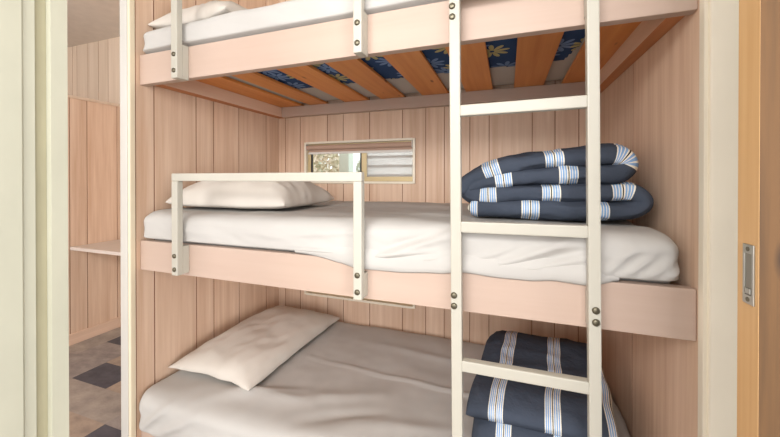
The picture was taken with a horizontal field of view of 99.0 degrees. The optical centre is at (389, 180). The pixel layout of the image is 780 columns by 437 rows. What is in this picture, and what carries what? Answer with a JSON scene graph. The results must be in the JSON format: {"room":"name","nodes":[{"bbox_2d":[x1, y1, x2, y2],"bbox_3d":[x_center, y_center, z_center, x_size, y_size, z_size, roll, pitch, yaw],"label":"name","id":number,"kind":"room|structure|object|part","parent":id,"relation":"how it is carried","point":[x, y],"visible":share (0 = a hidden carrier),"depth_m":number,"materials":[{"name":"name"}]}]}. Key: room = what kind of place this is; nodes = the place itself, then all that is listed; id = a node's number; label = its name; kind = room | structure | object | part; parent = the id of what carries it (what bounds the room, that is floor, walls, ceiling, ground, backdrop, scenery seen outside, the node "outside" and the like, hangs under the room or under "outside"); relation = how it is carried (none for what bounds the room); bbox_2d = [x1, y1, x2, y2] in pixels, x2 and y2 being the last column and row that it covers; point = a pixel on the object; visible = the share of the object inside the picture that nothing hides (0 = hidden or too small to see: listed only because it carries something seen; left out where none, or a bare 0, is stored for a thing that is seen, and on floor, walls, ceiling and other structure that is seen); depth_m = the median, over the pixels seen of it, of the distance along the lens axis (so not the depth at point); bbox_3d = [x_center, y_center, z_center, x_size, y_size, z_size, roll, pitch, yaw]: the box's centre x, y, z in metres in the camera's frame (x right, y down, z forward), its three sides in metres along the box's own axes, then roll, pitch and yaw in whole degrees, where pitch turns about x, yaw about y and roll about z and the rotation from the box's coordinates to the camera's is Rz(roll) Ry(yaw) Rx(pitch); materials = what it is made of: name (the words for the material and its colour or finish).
{"room":"bunk bedroom","nodes":[
{"label":"bunk bedroom","id":0,"kind":"room"},
{"bbox_2d":[0,0,68,436],"bbox_3d":[-0.877,-0.018,0.534,0.110,2.630,0.525,0,0,19],"label":"trim","id":1,"kind":"structure","parent":0,"point":[18,414],"depth_m":0.70,"materials":[{"name":"beige wood"}]},
{"bbox_2d":[34,0,47,436],"bbox_3d":[-0.766,-0.018,0.730,0.003,2.630,0.020,0,0,19],"label":"trim","id":2,"kind":"structure","parent":1,"relation":"attached to","point":[39,5],"depth_m":0.73,"materials":[{"name":"beige wood"}]},
{"bbox_2d":[67,37,119,103],"bbox_3d":[-2.194,-0.029,3.031,3.047,2.630,0.060,0,0,19],"label":"wall","id":3,"kind":"structure","parent":0,"point":[94,67],"depth_m":3.22,"materials":[{"name":"beige wood"}]},
{"bbox_2d":[70,239,120,255],"bbox_3d":[-1.635,0.553,2.549,1.660,0.070,0.478,0,0,19],"label":"shelf","id":4,"kind":"object","parent":3,"relation":"attached to","point":[113,247],"visible":0.14,"depth_m":2.58,"materials":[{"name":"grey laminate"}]},
{"bbox_2d":[67,0,119,47],"bbox_3d":[-1.209,-1.365,0.022,7.100,0.070,5.250,0,0,19],"label":"ceiling","id":5,"kind":"structure","parent":0,"point":[88,21],"depth_m":2.81,"materials":[{"name":"paint"}]},
{"bbox_2d":[68,97,120,333],"bbox_3d":[-2.783,0.324,1.883,0.060,1.935,2.500,0,0,19],"label":"wall partition","id":6,"kind":"structure","parent":0,"point":[94,279],"depth_m":2.74,"materials":[{"name":"beige wood"}]},
{"bbox_2d":[68,95,119,106],"bbox_3d":[-2.784,-0.654,1.877,0.080,0.020,2.498,0,0,19],"label":"trim","id":7,"kind":"structure","parent":6,"relation":"on","point":[69,96],"depth_m":2.74,"materials":[{"name":"beige wood"}]},
{"bbox_2d":[69,316,120,345],"bbox_3d":[-2.749,1.247,1.875,0.013,0.088,2.500,0,0,19],"label":"baseboard","id":8,"kind":"structure","parent":6,"relation":"attached to","point":[74,338],"depth_m":2.75,"materials":[{"name":"beige wood"}]},
{"bbox_2d":[69,327,120,436],"bbox_3d":[-1.905,1.312,0.648,5.360,0.030,5.135,0,0,19],"label":"floor","id":9,"kind":"structure","parent":0,"point":[94,362],"depth_m":2.08,"materials":[{"name":"beige tile"}]},
{"bbox_2d":[449,0,601,436],"bbox_3d":[0.354,0.170,0.906,0.371,2.248,0.057,0,0,19],"label":"ladder","id":10,"kind":"object","parent":9,"relation":"on","point":[591,385],"visible":1,"depth_m":0.87,"materials":[{"name":"metal"}]},
{"bbox_2d":[737,0,779,436],"bbox_3d":[0.766,0.254,0.290,0.706,2.070,0.038,0,0,19],"label":"door","id":11,"kind":"structure","parent":9,"relation":"on","point":[758,327],"depth_m":0.39,"materials":[{"name":"brown wood"}]},
{"bbox_3d":[0.433,0.134,0.403,0.002,0.007,0.009,0,0,19],"label":"finger lever","id":12,"kind":"part","parent":11,"relation":"part of","materials":[{"name":"metal"}]},
{"bbox_3d":[0.433,0.113,0.403,0.003,0.072,0.019,0,0,19],"label":"flush pull","id":13,"kind":"part","parent":11,"relation":"part of","materials":[{"name":"silver metal"}]},
{"bbox_2d":[135,0,278,436],"bbox_3d":[-0.957,-0.024,1.881,0.055,2.630,0.948,0,0,19],"label":"wall","id":14,"kind":"structure","parent":0,"point":[176,132],"depth_m":1.62,"materials":[{"name":"beige wood"}]},
{"bbox_2d":[120,0,128,436],"bbox_3d":[-1.126,-0.022,1.423,0.046,2.630,0.025,0,0,19],"label":"trim","id":15,"kind":"structure","parent":14,"relation":"attached to","point":[123,3],"depth_m":1.41,"materials":[{"name":"white paint"}]},
{"bbox_2d":[127,0,135,436],"bbox_3d":[-1.097,-0.022,1.414,0.015,2.630,0.023,0,0,19],"label":"trim","id":16,"kind":"structure","parent":14,"relation":"attached to","point":[130,3],"depth_m":1.41,"materials":[{"name":"beige paint"}]},
{"bbox_2d":[278,0,586,344],"bbox_3d":[0.163,-0.025,2.021,2.075,2.630,0.060,0,0,19],"label":"wall","id":17,"kind":"structure","parent":0,"point":[486,138],"depth_m":1.97,"materials":[{"name":"beige wood"}]},
{"bbox_2d":[141,431,154,436],"bbox_3d":[-0.017,1.129,1.564,1.930,0.128,0.929,0,0,19],"label":"bunk","id":18,"kind":"object","parent":17,"relation":"attached to","point":[143,434],"visible":0.02,"depth_m":1.44,"materials":[{"name":"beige wood"}]},
{"bbox_2d":[139,321,630,436],"bbox_3d":[-0.027,0.983,1.535,1.937,0.224,0.976,0,0,19],"label":"mattress","id":19,"kind":"object","parent":18,"relation":"on","point":[350,380],"visible":0.6,"depth_m":1.39,"materials":[{"name":"white fabric"}]},
{"bbox_2d":[168,305,339,390],"bbox_3d":[-0.671,0.830,1.819,0.494,0.110,0.779,0,0,19],"label":"pillow","id":20,"kind":"object","parent":19,"relation":"on","point":[245,354],"visible":1,"depth_m":1.63,"materials":[{"name":"fabric"}]},
{"bbox_2d":[466,330,617,436],"bbox_3d":[0.561,0.775,1.218,0.503,0.241,0.571,0,0,19],"label":"quilt","id":21,"kind":"object","parent":19,"relation":"on","point":[499,407],"visible":0.75,"depth_m":1.07,"materials":[{"name":"blue fabric"}]},
{"bbox_2d":[304,138,414,183],"bbox_3d":[-0.203,-0.119,2.140,0.769,0.276,0.067,0,0,19],"label":"window","id":22,"kind":"structure","parent":17,"relation":"in","point":[308,159],"depth_m":2.11,"materials":[{"name":"beige paint"}]},
{"bbox_2d":[305,140,412,154],"bbox_3d":[-0.211,-0.208,2.116,0.739,0.066,0.033,0,0,19],"label":"roller blind","id":23,"kind":"object","parent":22,"relation":"attached to","point":[389,146],"visible":0.91,"depth_m":2.10,"materials":[{"name":"fabric"}]},
{"bbox_2d":[304,291,414,308],"bbox_3d":[-0.203,0.627,2.143,0.769,0.279,0.067,0,0,19],"label":"window","id":24,"kind":"structure","parent":17,"relation":"in","point":[410,306],"depth_m":2.10,"materials":[{"name":"beige paint"}]},
{"bbox_2d":[141,239,695,340],"bbox_3d":[-0.017,0.322,1.560,1.930,0.126,0.929,0,0,19],"label":"bunk","id":25,"kind":"object","parent":17,"relation":"attached to","point":[645,308],"visible":0.48,"depth_m":0.98,"materials":[{"name":"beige wood"}]},
{"bbox_2d":[171,172,367,299],"bbox_3d":[-0.466,0.173,1.195,0.817,0.401,0.057,0,0,19],"label":"guard rail","id":26,"kind":"object","parent":25,"relation":"attached to","point":[180,252],"visible":1,"depth_m":1.11,"materials":[{"name":"metal"}]},
{"bbox_3d":[-0.840,0.187,1.315,0.032,0.371,0.025,0,0,19],"label":"post","id":27,"kind":"part","parent":26,"relation":"part of","materials":[{"name":"white metal"}]},
{"bbox_3d":[-0.098,0.189,1.054,0.029,0.371,0.025,0,0,19],"label":"post","id":28,"kind":"part","parent":26,"relation":"part of","materials":[{"name":"white metal"}]},
{"bbox_2d":[144,201,679,285],"bbox_3d":[-0.031,0.204,1.546,1.918,0.166,0.952,0,0,19],"label":"mattress","id":29,"kind":"object","parent":25,"relation":"on","point":[401,237],"visible":0.68,"depth_m":1.04,"materials":[{"name":"white fabric"}]},
{"bbox_2d":[166,181,334,208],"bbox_3d":[-0.658,0.044,1.643,0.619,0.165,0.467,0,0,16],"label":"pillow","id":30,"kind":"object","parent":29,"relation":"on","point":[216,194],"visible":0.81,"depth_m":1.45,"materials":[{"name":"fabric"}]},
{"bbox_2d":[462,143,653,220],"bbox_3d":[0.555,0.006,1.216,0.581,0.253,0.391,0,0,19],"label":"quilt","id":31,"kind":"object","parent":29,"relation":"on","point":[539,185],"visible":0.91,"depth_m":1.04,"materials":[{"name":"blue fabric"}]},
{"bbox_2d":[140,0,697,118],"bbox_3d":[-0.017,-0.478,1.556,1.930,0.128,0.929,0,0,19],"label":"bunk","id":32,"kind":"object","parent":17,"relation":"attached to","point":[628,28],"visible":0.83,"depth_m":1.25,"materials":[{"name":"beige wood"}]},
{"bbox_2d":[171,0,367,80],"bbox_3d":[-0.466,-0.603,1.191,0.817,0.405,0.057,0,0,19],"label":"guard rail","id":33,"kind":"object","parent":32,"relation":"attached to","point":[179,52],"visible":1,"depth_m":1.30,"materials":[{"name":"metal"}]},
{"bbox_3d":[-0.840,-0.589,1.311,0.032,0.375,0.025,0,0,19],"label":"post","id":34,"kind":"part","parent":33,"relation":"part of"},
{"bbox_3d":[-0.098,-0.588,1.050,0.029,0.375,0.025,0,0,19],"label":"post","id":35,"kind":"part","parent":33,"relation":"part of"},
{"bbox_2d":[143,0,584,102],"bbox_3d":[-0.030,-0.586,1.548,1.918,0.153,0.940,0,0,19],"label":"mattress","id":36,"kind":"object","parent":32,"relation":"on","point":[290,14],"visible":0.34,"depth_m":1.31,"materials":[{"name":"white fabric"}]},
{"bbox_2d":[148,0,246,28],"bbox_3d":[-0.735,-0.740,1.739,0.445,0.160,0.744,0,0,19],"label":"pillow","id":37,"kind":"object","parent":36,"relation":"on","point":[213,8],"visible":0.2,"depth_m":1.41,"materials":[{"name":"fabric"}]},
{"bbox_2d":[600,0,698,436],"bbox_3d":[0.932,-0.021,1.219,0.085,2.630,0.940,0,0,19],"label":"wall","id":38,"kind":"structure","parent":0,"point":[651,109],"depth_m":0.98,"materials":[{"name":"beige wood"}]},
{"bbox_2d":[698,0,738,436],"bbox_3d":[0.808,-0.018,0.747,0.172,2.630,0.031,0,0,19],"label":"trim","id":39,"kind":"structure","parent":38,"relation":"attached to","point":[718,19],"depth_m":0.75,"materials":[{"name":"beige paint"}]},
{"label":"outside","id":40,"kind":"structure","parent":0,"visible":0},
{"bbox_3d":[0.210,1.555,9.634,22.000,0.100,13.700,0,0,19],"label":"ground","id":41,"kind":"structure","parent":40,"visible":0},
{"bbox_2d":[314,154,338,171],"bbox_3d":[-1.547,0.333,7.341,1.284,2.366,1.294,0,0,19],"label":"shrub","id":42,"kind":"object","parent":41,"relation":"on","point":[334,163],"visible":0.1,"depth_m":7.02,"materials":[{"name":"green plant"}]},
{"bbox_2d":[339,153,352,171],"bbox_3d":[-0.535,-0.094,4.095,0.130,3.250,0.130,0,0,19],"label":"post","id":43,"kind":"object","parent":41,"relation":"on","point":[345,160],"visible":0.02,"depth_m":4.04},
{"bbox_2d":[355,160,359,171],"bbox_3d":[-0.343,0.344,8.181,1.170,2.335,1.168,0,0,19],"label":"shrub","id":44,"kind":"object","parent":41,"relation":"on","point":[358,164],"visible":0.02,"depth_m":8.07,"materials":[{"name":"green plant"}]},
{"bbox_2d":[368,147,412,176],"bbox_3d":[1.466,-0.093,3.830,3.780,3.250,0.200,0,0,19],"label":"wall","id":45,"kind":"structure","parent":41,"relation":"on","point":[385,164],"depth_m":4.25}
]}

